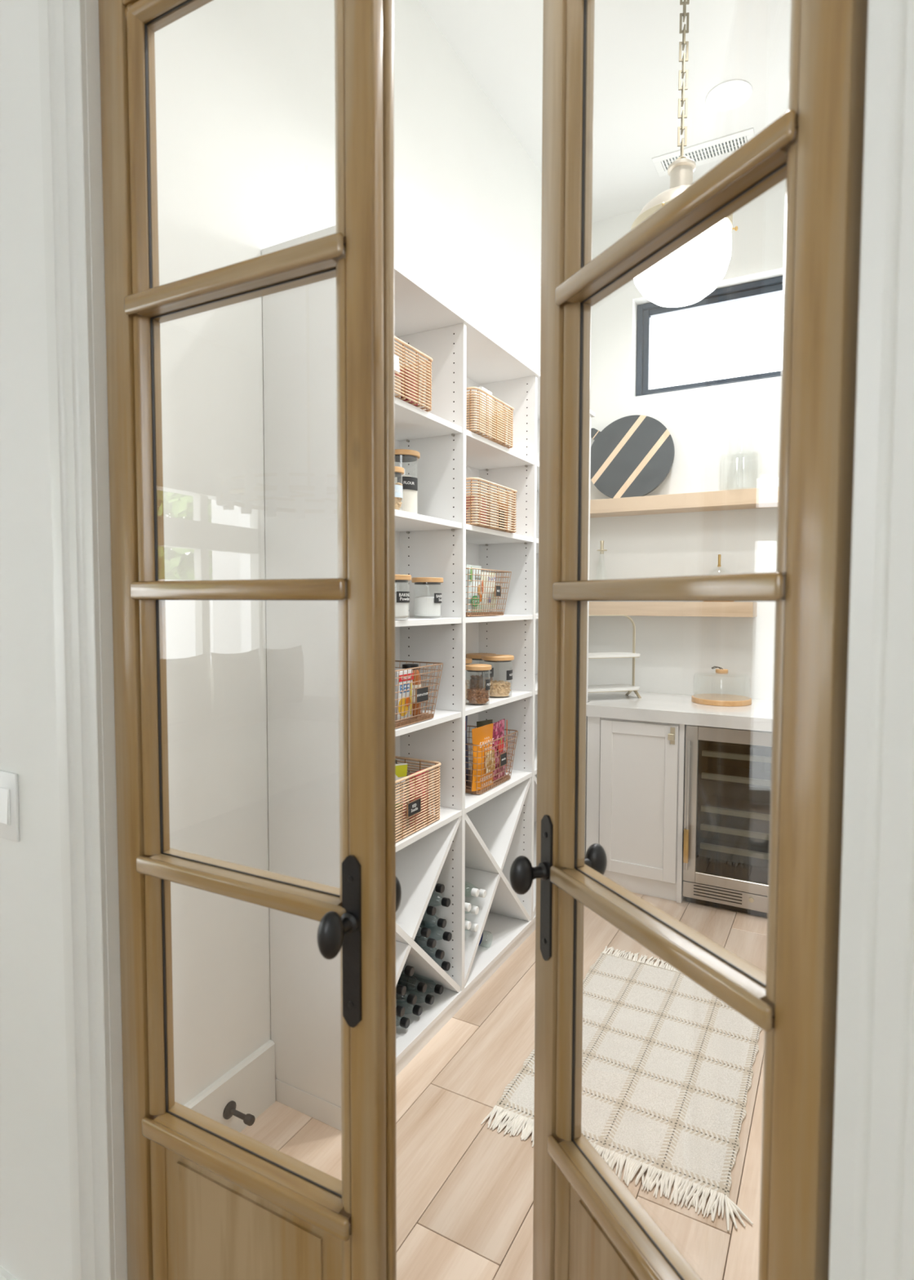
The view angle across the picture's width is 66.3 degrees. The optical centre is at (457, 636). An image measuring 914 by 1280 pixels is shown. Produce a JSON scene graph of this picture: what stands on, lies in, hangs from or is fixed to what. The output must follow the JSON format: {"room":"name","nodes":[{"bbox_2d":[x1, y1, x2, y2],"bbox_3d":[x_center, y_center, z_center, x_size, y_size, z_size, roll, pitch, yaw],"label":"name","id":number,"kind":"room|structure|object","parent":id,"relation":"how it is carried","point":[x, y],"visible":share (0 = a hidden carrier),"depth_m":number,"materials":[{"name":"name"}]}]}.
{"room":"hallway outside pantry","nodes":[
{"label":"hallway outside pantry","id":0,"kind":"room"},
{"bbox_2d":[0,0,127,1279],"bbox_3d":[-0.209,-0.415,0.942,7.900,3.580,0.072,2,3,29],"label":"wall","id":1,"kind":"structure","parent":0,"point":[36,1242],"depth_m":1.21,"materials":[{"name":"paint"}]},
{"bbox_2d":[0,1266,17,1279],"bbox_3d":[-2.122,1.249,2.038,3.382,0.135,0.014,2,3,29],"label":"baseboard","id":2,"kind":"structure","parent":1,"relation":"attached to","point":[4,1274],"depth_m":1.34,"materials":[{"name":"white paint"}]},
{"bbox_2d":[0,769,19,842],"bbox_3d":[-0.839,0.305,1.279,0.116,0.124,0.012,2,3,29],"label":"light switch","id":3,"kind":"object","parent":1,"relation":"attached to","point":[9,791],"visible":1,"depth_m":1.26,"materials":[{"name":"white plastic"}]},
{"bbox_2d":[38,0,115,1279],"bbox_3d":[-0.615,0.132,1.137,0.081,2.465,0.027,2,3,29],"label":"trim","id":4,"kind":"structure","parent":1,"relation":"attached to","point":[61,23],"depth_m":1.12,"materials":[{"name":"white paint"}]},
{"bbox_2d":[98,0,401,1279],"bbox_3d":[-0.322,0.150,1.046,0.518,2.424,0.178,2,3,28],"label":"door","id":5,"kind":"structure","parent":1,"relation":"in","point":[206,1199],"depth_m":1.02,"materials":[{"name":"brown wood"}]},
{"bbox_2d":[509,0,868,1279],"bbox_3d":[0.257,0.159,0.902,0.178,2.424,0.532,-1,3,-24],"label":"door","id":6,"kind":"structure","parent":1,"relation":"in","point":[588,1224],"depth_m":0.73,"materials":[{"name":"brown wood"}]},
{"bbox_2d":[829,0,892,1279],"bbox_3d":[0.354,0.171,0.622,0.019,2.445,0.028,2,3,29],"label":"trim","id":7,"kind":"structure","parent":1,"relation":"attached to","point":[880,11],"depth_m":0.60,"materials":[{"name":"white paint"}]},
{"bbox_2d":[828,0,913,1279],"bbox_3d":[0.372,0.163,0.591,0.081,2.465,0.027,2,3,29],"label":"trim","id":8,"kind":"structure","parent":1,"relation":"attached to","point":[882,1248],"depth_m":0.59,"materials":[{"name":"white paint"}]},
{"bbox_2d":[154,0,542,1105],"bbox_3d":[-0.082,-0.510,2.817,0.100,3.580,3.335,2,3,29],"label":"wall","id":9,"kind":"structure","parent":0,"point":[246,113],"depth_m":1.85,"materials":[{"name":"paint"}]},
{"bbox_2d":[183,1040,275,1132],"bbox_3d":[-0.684,1.249,1.706,0.018,0.176,0.658,2,3,29],"label":"baseboard","id":10,"kind":"structure","parent":9,"relation":"attached to","point":[251,1083],"depth_m":1.89,"materials":[{"name":"white paint"}]},
{"bbox_2d":[222,1100,255,1125],"bbox_3d":[-0.563,1.244,1.821,0.083,0.042,0.042,2,3,29],"label":"door stop","id":11,"kind":"object","parent":9,"relation":"attached to","point":[229,1110],"visible":1,"depth_m":1.82,"materials":[{"name":"black metal"}]},
{"bbox_2d":[240,892,767,1279],"bbox_3d":[-0.448,1.454,0.613,7.900,0.120,7.710,2,3,29],"label":"floor","id":12,"kind":"structure","parent":0,"point":[465,1187],"depth_m":1.83,"materials":[{"name":"brown wood"}]},
{"bbox_2d":[261,225,595,1130],"bbox_3d":[0.081,0.101,2.754,0.275,2.366,2.017,2,3,29],"label":"shelving unit","id":13,"kind":"object","parent":12,"relation":"on","point":[476,839],"visible":0.62,"depth_m":2.32,"materials":[{"name":"white wood"}]},
{"bbox_2d":[395,466,404,510],"bbox_3d":[-0.191,-0.434,2.071,0.071,0.128,0.071,2,3,29],"label":"glass jar","id":14,"kind":"object","parent":13,"relation":"on","point":[399,471],"visible":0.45,"depth_m":2.05,"materials":[{"name":"brown glass"}]},
{"bbox_2d":[395,574,411,620],"bbox_3d":[-0.187,-0.116,2.075,0.104,0.133,0.104,2,3,29],"label":"glass jar","id":15,"kind":"object","parent":13,"relation":"on","point":[402,598],"visible":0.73,"depth_m":2.04,"materials":[{"name":"white glass"}]},
{"bbox_2d":[400,1017,409,1028],"bbox_3d":[-0.244,1.214,2.252,0.205,0.061,0.061,2,3,29],"label":"water bottle","id":16,"kind":"object","parent":13,"relation":"on","point":[404,1022],"visible":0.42,"depth_m":2.20,"materials":[{"name":"plastic"}]},
{"bbox_2d":[395,1005,404,1017],"bbox_3d":[-0.257,1.160,2.218,0.205,0.061,0.061,2,3,29],"label":"wine bottle","id":17,"kind":"object","parent":16,"relation":"on","point":[400,1011],"visible":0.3,"depth_m":2.16,"materials":[{"name":"glass"}]},
{"bbox_2d":[395,984,406,995],"bbox_3d":[-0.254,1.097,2.222,0.205,0.061,0.061,2,3,29],"label":"wine bottle","id":18,"kind":"object","parent":17,"relation":"on","point":[401,989],"visible":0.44,"depth_m":2.17,"materials":[{"name":"glass"}]},
{"bbox_2d":[402,963,414,976],"bbox_3d":[-0.231,1.058,2.268,0.205,0.061,0.061,2,3,29],"label":"wine bottle","id":19,"kind":"object","parent":18,"relation":"on","point":[409,971],"visible":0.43,"depth_m":2.21,"materials":[{"name":"glass"}]},
{"bbox_2d":[395,993,417,1004],"bbox_3d":[-0.224,1.155,2.279,0.205,0.061,0.060,2,3,29],"label":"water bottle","id":20,"kind":"object","parent":16,"relation":"on","point":[411,998],"visible":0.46,"depth_m":2.23,"materials":[{"name":"glass"}]},
{"bbox_2d":[395,448,420,513],"bbox_3d":[-0.175,-0.486,2.262,0.112,0.214,0.112,2,3,29],"label":"glass jar","id":21,"kind":"object","parent":13,"relation":"on","point":[410,484],"visible":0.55,"depth_m":2.22,"materials":[{"name":"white glass"}]},
{"bbox_2d":[394,336,432,412],"bbox_3d":[-0.246,-0.767,2.060,0.245,0.157,0.341,2,3,29],"label":"rattan basket","id":22,"kind":"object","parent":13,"relation":"on","point":[397,368],"visible":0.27,"depth_m":2.05,"materials":[{"name":"wicker"}]},
{"bbox_2d":[394,376,400,398],"bbox_3d":[-0.210,-0.721,2.027,0.070,0.055,0.070,2,3,29],"label":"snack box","id":23,"kind":"object","parent":22,"relation":"in","point":[396,394],"visible":0.16,"depth_m":2.02,"materials":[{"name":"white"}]},
{"bbox_2d":[394,368,417,405],"bbox_3d":[-0.153,-0.748,2.109,0.050,0.100,0.055,2,3,29],"label":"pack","id":24,"kind":"object","parent":22,"relation":"in","point":[406,399],"visible":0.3,"depth_m":2.08},
{"bbox_2d":[404,996,422,1015],"bbox_3d":[-0.208,1.211,2.319,0.205,0.061,0.061,2,3,29],"label":"water bottle","id":25,"kind":"object","parent":13,"relation":"on","point":[417,1010],"visible":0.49,"depth_m":2.27,"materials":[{"name":"glass"}]},
{"bbox_2d":[408,977,426,992],"bbox_3d":[-0.195,1.149,2.345,0.205,0.060,0.061,2,3,29],"label":"water bottle","id":26,"kind":"object","parent":25,"relation":"on","point":[422,987],"visible":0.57,"depth_m":2.29,"materials":[{"name":"plastic"}]},
{"bbox_2d":[395,979,434,1004],"bbox_3d":[-0.171,1.208,2.381,0.205,0.061,0.061,2,3,29],"label":"water bottle","id":27,"kind":"object","parent":13,"relation":"on","point":[429,999],"visible":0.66,"depth_m":2.33,"materials":[{"name":"plastic"}]},
{"bbox_2d":[395,755,441,842],"bbox_3d":[-0.226,0.511,2.219,0.243,0.187,0.346,2,3,29],"label":"rattan basket","id":28,"kind":"object","parent":13,"relation":"on","point":[414,807],"visible":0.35,"depth_m":2.20,"materials":[{"name":"wicker"}]},
{"bbox_2d":[395,763,407,834],"bbox_3d":[-0.194,0.497,2.144,0.034,0.227,0.148,2,3,29],"label":"pouch","id":29,"kind":"object","parent":28,"relation":"in","point":[401,768],"visible":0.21,"depth_m":2.16,"materials":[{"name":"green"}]},
{"bbox_2d":[402,791,406,827],"bbox_3d":[-0.182,0.540,2.189,0.029,0.120,0.075,2,3,29],"label":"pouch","id":30,"kind":"object","parent":28,"relation":"in","point":[404,792],"visible":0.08,"depth_m":2.20,"materials":[{"name":"red plastic"}]},
{"bbox_2d":[408,769,423,826],"bbox_3d":[-0.132,0.515,2.238,0.029,0.165,0.075,2,3,29],"label":"pouch","id":31,"kind":"object","parent":28,"relation":"in","point":[421,770],"visible":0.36,"depth_m":2.23,"materials":[{"name":"red plastic"}]},
{"bbox_2d":[420,767,429,817],"bbox_3d":[-0.112,0.515,2.292,0.029,0.160,0.075,2,3,29],"label":"pouch","id":32,"kind":"object","parent":28,"relation":"in","point":[428,767],"visible":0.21,"depth_m":2.29,"materials":[{"name":"red plastic"}]},
{"bbox_2d":[395,660,443,728],"bbox_3d":[-0.234,0.177,2.168,0.245,0.176,0.373,2,3,29],"label":"wire basket","id":33,"kind":"object","parent":13,"relation":"on","point":[422,693],"visible":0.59,"depth_m":2.16,"materials":[{"name":"orange metal"}]},
{"bbox_2d":[395,668,413,721],"bbox_3d":[-0.184,0.176,2.154,0.064,0.150,0.091,2,3,27],"label":"carton","id":34,"kind":"object","parent":33,"relation":"in","point":[401,673],"visible":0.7,"depth_m":2.13,"materials":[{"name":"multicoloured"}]},
{"bbox_2d":[402,663,421,715],"bbox_3d":[-0.148,0.167,2.229,0.070,0.161,0.069,2,3,29],"label":"sauce jar","id":35,"kind":"object","parent":33,"relation":"in","point":[404,665],"visible":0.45,"depth_m":2.20,"materials":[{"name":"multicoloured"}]},
{"bbox_2d":[395,712,433,727],"bbox_3d":[-0.241,0.258,2.176,0.211,0.014,0.300,2,3,29],"label":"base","id":36,"kind":"object","parent":33,"relation":"on","point":[423,716],"depth_m":2.15,"materials":[{"name":"brown wicker"}]},
{"bbox_2d":[396,979,444,994],"bbox_3d":[-0.142,1.205,2.442,0.205,0.061,0.061,2,3,29],"label":"water bottle","id":37,"kind":"object","parent":13,"relation":"on","point":[438,988],"visible":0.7,"depth_m":2.39,"materials":[{"name":"plastic"}]},
{"bbox_2d":[411,577,443,618],"bbox_3d":[-0.097,-0.128,2.305,0.104,0.132,0.104,2,3,29],"label":"glass jar","id":38,"kind":"object","parent":13,"relation":"on","point":[424,606],"visible":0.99,"depth_m":2.27,"materials":[{"name":"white glass"}]},
{"bbox_2d":[418,929,436,948],"bbox_3d":[-0.165,1.020,2.383,0.205,0.061,0.061,2,3,29],"label":"water bottle","id":39,"kind":"object","parent":13,"relation":"in","point":[431,943],"visible":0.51,"depth_m":2.33,"materials":[{"name":"plastic"}]},
{"bbox_2d":[415,927,431,937],"bbox_3d":[-0.182,0.968,2.343,0.205,0.061,0.061,2,3,29],"label":"water bottle","id":40,"kind":"object","parent":39,"relation":"on","point":[425,932],"visible":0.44,"depth_m":2.29,"materials":[{"name":"plastic"}]},
{"bbox_2d":[426,905,435,915],"bbox_3d":[-0.165,0.911,2.378,0.205,0.061,0.061,2,3,29],"label":"water bottle","id":41,"kind":"object","parent":40,"relation":"on","point":[431,910],"visible":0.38,"depth_m":2.33,"materials":[{"name":"plastic"}]},
{"bbox_2d":[417,937,444,959],"bbox_3d":[-0.138,1.079,2.429,0.205,0.061,0.061,2,3,29],"label":"water bottle","id":42,"kind":"object","parent":13,"relation":"on","point":[439,954],"visible":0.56,"depth_m":2.38,"materials":[{"name":"plastic"}]},
{"bbox_2d":[419,920,452,941],"bbox_3d":[-0.114,1.035,2.470,0.205,0.061,0.061,2,3,29],"label":"water bottle","id":43,"kind":"object","parent":42,"relation":"on","point":[446,935],"visible":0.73,"depth_m":2.42,"materials":[{"name":"plastic"}]},
{"bbox_2d":[419,909,446,928],"bbox_3d":[-0.132,0.975,2.434,0.205,0.061,0.061,2,3,29],"label":"water bottle","id":44,"kind":"object","parent":43,"relation":"on","point":[442,922],"visible":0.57,"depth_m":2.38,"materials":[{"name":"plastic"}]},
{"bbox_2d":[434,892,450,906],"bbox_3d":[-0.118,0.915,2.465,0.205,0.061,0.060,2,3,29],"label":"water bottle","id":45,"kind":"object","parent":44,"relation":"on","point":[446,902],"visible":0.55,"depth_m":2.41,"materials":[{"name":"plastic"}]},
{"bbox_2d":[426,950,450,971],"bbox_3d":[-0.118,1.141,2.477,0.205,0.061,0.061,2,3,29],"label":"water bottle","id":46,"kind":"object","parent":13,"relation":"on","point":[446,966],"visible":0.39,"depth_m":2.42,"materials":[{"name":"plastic"}]},
{"bbox_2d":[435,883,444,893],"bbox_3d":[-0.138,0.851,2.421,0.205,0.061,0.061,2,3,29],"label":"water bottle","id":47,"kind":"object","parent":13,"relation":"in","point":[440,888],"visible":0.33,"depth_m":2.37,"materials":[{"name":"plastic"}]},
{"bbox_2d":[464,920,471,929],"bbox_3d":[-0.040,1.031,2.552,0.195,0.058,0.059,2,3,29],"label":"water bottle","id":48,"kind":"object","parent":13,"relation":"in","point":[468,924],"visible":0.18,"depth_m":2.50,"materials":[{"name":"plastic"}]},
{"bbox_2d":[465,902,471,911],"bbox_3d":[-0.040,0.965,2.549,0.195,0.058,0.059,2,3,29],"label":"water bottle","id":49,"kind":"object","parent":48,"relation":"on","point":[468,905],"visible":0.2,"depth_m":2.50,"materials":[{"name":"plastic"}]},
{"bbox_2d":[465,657,472,698],"bbox_3d":[0.007,0.163,2.689,0.102,0.157,0.102,2,3,29],"label":"glass jar","id":50,"kind":"object","parent":13,"relation":"on","point":[468,660],"visible":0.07,"depth_m":2.67,"materials":[{"name":"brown glass"}]},
{"bbox_2d":[464,918,478,932],"bbox_3d":[-0.012,1.061,2.604,0.195,0.059,0.058,2,3,29],"label":"water bottle","id":51,"kind":"object","parent":13,"relation":"on","point":[474,926],"visible":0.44,"depth_m":2.55,"materials":[{"name":"plastic"}]},
{"bbox_2d":[465,901,479,915],"bbox_3d":[-0.011,0.998,2.603,0.195,0.059,0.058,2,3,29],"label":"water bottle","id":52,"kind":"object","parent":51,"relation":"on","point":[474,909],"visible":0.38,"depth_m":2.55,"materials":[{"name":"plastic"}]},
{"bbox_2d":[468,884,479,897],"bbox_3d":[-0.009,0.932,2.602,0.195,0.058,0.059,2,3,29],"label":"water bottle","id":53,"kind":"object","parent":52,"relation":"on","point":[475,891],"visible":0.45,"depth_m":2.55,"materials":[{"name":"plastic"}]},
{"bbox_2d":[466,881,486,897],"bbox_3d":[0.019,0.955,2.654,0.195,0.059,0.058,2,3,29],"label":"water bottle","id":54,"kind":"object","parent":13,"relation":"on","point":[482,893],"visible":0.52,"depth_m":2.60,"materials":[{"name":"plastic"}]},
{"bbox_2d":[465,663,492,705],"bbox_3d":[0.076,0.175,2.568,0.101,0.144,0.101,2,3,29],"label":"glass jar","id":55,"kind":"object","parent":13,"relation":"on","point":[476,695],"visible":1,"depth_m":2.54,"materials":[{"name":"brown glass"}]},
{"bbox_2d":[466,653,496,688],"bbox_3d":[0.101,0.151,2.919,0.126,0.158,0.126,2,3,29],"label":"glass jar","id":56,"kind":"object","parent":13,"relation":"on","point":[477,681],"visible":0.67,"depth_m":2.88,"materials":[{"name":"clear glass"}]},
{"bbox_2d":[478,929,491,947],"bbox_3d":[0.045,1.187,2.790,0.190,0.061,0.061,2,3,29],"label":"water bottle","id":57,"kind":"object","parent":13,"relation":"on","point":[481,940],"visible":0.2,"depth_m":2.79,"materials":[{"name":"glass"}]},
{"bbox_2d":[466,568,511,616],"bbox_3d":[0.027,-0.164,2.622,0.245,0.169,0.343,2,3,29],"label":"wire basket","id":58,"kind":"object","parent":13,"relation":"on","point":[498,589],"visible":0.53,"depth_m":2.56,"materials":[{"name":"orange metal"}]},
{"bbox_2d":[466,564,484,612],"bbox_3d":[0.062,-0.175,2.547,0.036,0.170,0.135,2,3,26],"label":"pouch","id":59,"kind":"object","parent":58,"relation":"in","point":[468,597],"visible":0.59,"depth_m":2.52,"materials":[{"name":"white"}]},
{"bbox_2d":[470,566,472,582],"bbox_3d":[0.051,-0.222,2.494,0.001,0.055,0.014,2,3,26],"label":"picture","id":60,"kind":"object","parent":59,"relation":"attached to","point":[471,571],"depth_m":2.49},
{"bbox_2d":[466,611,503,616],"bbox_3d":[0.021,-0.087,2.630,0.211,0.014,0.270,2,3,29],"label":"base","id":61,"kind":"object","parent":58,"relation":"on","point":[491,613],"depth_m":2.55,"materials":[{"name":"brown wood"}]},
{"bbox_2d":[481,572,497,612],"bbox_3d":[0.117,-0.168,2.638,0.039,0.148,0.105,2,3,32],"label":"pouch","id":62,"kind":"object","parent":58,"relation":"in","point":[486,584],"visible":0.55,"depth_m":2.62,"materials":[{"name":"white"}]},
{"bbox_2d":[466,386,514,448],"bbox_3d":[0.043,-0.789,2.583,0.236,0.149,0.329,2,3,29],"label":"rattan basket","id":63,"kind":"object","parent":13,"relation":"on","point":[509,442],"visible":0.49,"depth_m":2.49,"materials":[{"name":"wicker"}]},
{"bbox_2d":[466,392,481,433],"bbox_3d":[0.047,-0.779,2.448,0.060,0.128,0.055,2,3,29],"label":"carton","id":64,"kind":"object","parent":63,"relation":"in","point":[471,393],"visible":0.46,"depth_m":2.42,"materials":[{"name":"white"}]},
{"bbox_2d":[471,386,492,438],"bbox_3d":[0.088,-0.808,2.550,0.050,0.176,0.080,2,3,29],"label":"carton","id":65,"kind":"object","parent":63,"relation":"in","point":[482,388],"visible":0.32,"depth_m":2.53,"materials":[{"name":"white"}]},
{"bbox_2d":[492,415,502,443],"bbox_3d":[0.138,-0.774,2.633,0.050,0.100,0.060,2,3,29],"label":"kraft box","id":66,"kind":"object","parent":63,"relation":"in","point":[495,415],"visible":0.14,"depth_m":2.61,"materials":[{"name":"brown"}]},
{"bbox_2d":[466,477,517,533],"bbox_3d":[0.053,-0.479,2.618,0.236,0.162,0.356,2,3,29],"label":"rattan basket","id":67,"kind":"object","parent":13,"relation":"on","point":[513,492],"visible":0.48,"depth_m":2.52,"materials":[{"name":"wicker"}]},
{"bbox_2d":[466,494,486,524],"bbox_3d":[0.065,-0.449,2.497,0.050,0.100,0.085,2,3,29],"label":"carton","id":68,"kind":"object","parent":67,"relation":"in","point":[473,495],"visible":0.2,"depth_m":2.46,"materials":[{"name":"beige cardboard"}]},
{"bbox_2d":[486,502,498,527],"bbox_3d":[0.117,-0.448,2.592,0.050,0.090,0.070,2,3,29],"label":"carton","id":69,"kind":"object","parent":67,"relation":"in","point":[486,502],"visible":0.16,"depth_m":2.57,"materials":[{"name":"grey cardboard"}]},
{"bbox_2d":[498,510,504,529],"bbox_3d":[0.148,-0.442,2.649,0.050,0.072,0.045,2,3,29],"label":"carton","id":70,"kind":"object","parent":67,"relation":"in","point":[499,510],"visible":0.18,"depth_m":2.63,"materials":[{"name":"grey cardboard"}]},
{"bbox_2d":[497,502,507,528],"bbox_3d":[0.164,-0.461,2.697,0.050,0.105,0.040,2,3,29],"label":"carton","id":71,"kind":"object","parent":67,"relation":"in","point":[503,502],"visible":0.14,"depth_m":2.68,"materials":[{"name":"brown"}]},
{"bbox_2d":[465,725,518,794],"bbox_3d":[0.064,0.481,2.757,0.245,0.193,0.343,2,3,29],"label":"wire basket","id":72,"kind":"object","parent":13,"relation":"on","point":[503,757],"visible":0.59,"depth_m":2.69,"materials":[{"name":"orange metal"}]},
{"bbox_2d":[465,715,468,782],"bbox_3d":[0.015,0.435,2.686,0.032,0.262,0.130,1,3,21],"label":"snack bag","id":73,"kind":"object","parent":72,"relation":"in","point":[466,717],"visible":0.22,"depth_m":2.71,"materials":[{"name":"red"}]},
{"bbox_2d":[471,723,494,791],"bbox_3d":[0.098,0.453,2.645,0.039,0.232,0.152,2,4,35],"label":"snack bag","id":74,"kind":"object","parent":72,"relation":"in","point":[482,735],"visible":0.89,"depth_m":2.62,"materials":[{"name":"orange plastic"}]},
{"bbox_2d":[485,749,494,773],"bbox_3d":[0.126,0.472,2.657,0.001,0.080,0.070,2,3,33],"label":"picture","id":75,"kind":"object","parent":74,"relation":"on","point":[493,756],"depth_m":2.66},
{"bbox_2d":[476,719,493,727],"bbox_3d":[0.112,0.449,2.845,0.085,0.219,0.028,-2,4,-41],"label":"snack bag","id":76,"kind":"object","parent":72,"relation":"in","point":[481,723],"visible":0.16,"depth_m":2.83,"materials":[{"name":"black plastic"}]},
{"bbox_2d":[466,769,510,794],"bbox_3d":[0.058,0.570,2.765,0.211,0.014,0.270,2,3,29],"label":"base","id":77,"kind":"object","parent":72,"relation":"on","point":[495,783],"depth_m":2.69,"materials":[{"name":"brown wicker"}]},
{"bbox_2d":[492,718,507,781],"bbox_3d":[0.163,0.449,2.785,0.034,0.226,0.140,1,3,25],"label":"snack bag","id":78,"kind":"object","parent":72,"relation":"in","point":[498,726],"visible":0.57,"depth_m":2.76,"materials":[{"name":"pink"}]},
{"bbox_2d":[481,654,514,697],"bbox_3d":[0.161,0.156,2.777,0.129,0.162,0.129,2,3,29],"label":"glass jar","id":79,"kind":"object","parent":13,"relation":"on","point":[500,688],"visible":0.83,"depth_m":2.74,"materials":[{"name":"clear glass"}]},
{"bbox_2d":[480,946,762,1231],"bbox_3d":[0.635,1.305,2.228,0.684,0.017,1.155,2,3,29],"label":"plaid rug","id":80,"kind":"object","parent":12,"relation":"on","point":[668,1072],"visible":0.71,"depth_m":2.06,"materials":[{"name":"fabric"}]},
{"bbox_2d":[586,716,686,902],"bbox_3d":[0.996,0.814,3.654,0.470,0.855,0.638,2,3,29],"label":"base cabinet","id":81,"kind":"object","parent":12,"relation":"on","point":[636,769],"visible":0.8,"depth_m":3.38,"materials":[{"name":"paint"}]},
{"bbox_2d":[586,691,773,732],"bbox_3d":[1.240,0.365,3.498,1.596,0.057,0.637,2,3,29],"label":"countertop","id":82,"kind":"structure","parent":81,"relation":"on","point":[676,708],"depth_m":3.36,"materials":[{"name":"white stone"}]},
{"bbox_2d":[587,614,641,697],"bbox_3d":[0.784,0.104,3.699,0.360,0.439,0.176,-1,3,-18],"label":"tiered stand","id":83,"kind":"object","parent":82,"relation":"on","point":[610,687],"visible":0.6,"depth_m":3.67,"materials":[{"name":"white metal"}]},
{"bbox_2d":[587,684,639,692],"bbox_3d":[0.783,0.271,3.707,0.360,0.012,0.176,-1,3,-18],"label":"tray","id":84,"kind":"object","parent":83,"relation":"on","point":[610,687],"depth_m":3.67,"materials":[{"name":"white"}]},
{"bbox_2d":[588,652,640,657],"bbox_3d":[0.784,0.096,3.698,0.360,0.012,0.176,-1,3,-18],"label":"tray","id":85,"kind":"object","parent":83,"relation":"on","point":[598,655],"depth_m":3.65,"materials":[{"name":"white"}]},
{"bbox_2d":[691,666,751,706],"bbox_3d":[1.342,0.242,3.551,0.286,0.182,0.286,2,3,29],"label":"cake dome","id":86,"kind":"object","parent":82,"relation":"on","point":[716,700],"visible":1,"depth_m":3.51,"materials":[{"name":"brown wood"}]},
{"bbox_2d":[682,724,772,917],"bbox_3d":[1.449,0.833,3.364,0.596,0.848,0.590,2,3,29],"label":"wine fridge","id":87,"kind":"object","parent":12,"relation":"on","point":[728,771],"visible":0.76,"depth_m":3.28,"materials":[{"name":"grey metal"}]},
{"bbox_2d":[418,0,791,222],"bbox_3d":[-0.440,-2.242,0.425,7.900,0.120,7.710,2,3,29],"label":"ceiling","id":88,"kind":"structure","parent":0,"point":[637,65],"depth_m":2.84,"materials":[{"name":"white paint"}]},
{"bbox_2d":[631,0,737,307],"bbox_3d":[0.780,-1.727,2.420,0.347,1.103,0.364,2,3,29],"label":"globe pendant","id":89,"kind":"object","parent":88,"relation":"hanging from","point":[694,271],"visible":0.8,"depth_m":2.38,"materials":[{"name":"white glass"}]},
{"bbox_2d":[652,127,755,177],"bbox_3d":[1.188,-2.325,3.369,0.458,0.006,0.164,2,3,29],"label":"ceiling vent","id":90,"kind":"object","parent":88,"relation":"in","point":[721,148],"visible":0.78,"depth_m":3.35,"materials":[{"name":"white plastic"}]},
{"bbox_2d":[706,79,752,111],"bbox_3d":[1.159,-2.299,2.986,0.186,0.018,0.186,2,3,29],"label":"recessed light","id":91,"kind":"object","parent":88,"relation":"in","point":[730,95],"visible":1,"depth_m":2.97,"materials":[{"name":"white plastic"}]},
{"bbox_2d":[588,178,786,700],"bbox_3d":[1.433,-0.557,3.796,1.600,3.580,0.150,2,3,29],"label":"wall","id":92,"kind":"structure","parent":0,"point":[698,420],"depth_m":3.79,"materials":[{"name":"paint"}]},
{"bbox_2d":[589,601,757,617],"bbox_3d":[1.086,-0.153,3.813,0.994,0.076,0.191,2,3,29],"label":"floating shelf","id":93,"kind":"object","parent":92,"relation":"attached to","point":[716,609],"visible":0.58,"depth_m":3.67,"materials":[{"name":"brown wood"}]},
{"bbox_2d":[595,540,611,601],"bbox_3d":[0.819,-0.371,3.960,0.112,0.342,0.112,2,3,29],"label":"glass decanter","id":94,"kind":"object","parent":93,"relation":"on","point":[602,550],"visible":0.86,"depth_m":3.94,"materials":[{"name":"clear glass"}]},
{"bbox_2d":[708,554,729,573],"bbox_3d":[1.367,-0.306,3.654,0.154,0.246,0.154,2,3,29],"label":"glass cloche","id":95,"kind":"object","parent":93,"relation":"on","point":[719,555],"visible":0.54,"depth_m":3.64,"materials":[{"name":"clear glass"}]},
{"bbox_2d":[590,486,778,517],"bbox_3d":[1.351,-0.705,3.638,1.597,0.076,0.191,2,3,29],"label":"floating shelf","id":96,"kind":"object","parent":92,"relation":"attached to","point":[765,497],"visible":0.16,"depth_m":3.63,"materials":[{"name":"brown wood"}]},
{"bbox_2d":[591,414,675,497],"bbox_3d":[0.955,-0.994,3.887,0.491,0.476,0.096,2,3,29],"label":"serving board","id":97,"kind":"object","parent":96,"relation":"on","point":[633,455],"visible":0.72,"depth_m":3.87,"materials":[{"name":"stone"}]},
{"bbox_2d":[719,431,763,490],"bbox_3d":[1.444,-0.900,3.568,0.208,0.320,0.208,2,3,29],"label":"glass vase","id":98,"kind":"object","parent":96,"relation":"on","point":[754,452],"visible":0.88,"depth_m":3.58,"materials":[{"name":"clear glass"}]},
{"bbox_2d":[635,275,783,396],"bbox_3d":[1.514,-1.602,3.742,1.098,0.533,0.055,2,3,29],"label":"window","id":99,"kind":"structure","parent":92,"relation":"in","point":[772,286],"depth_m":3.85,"materials":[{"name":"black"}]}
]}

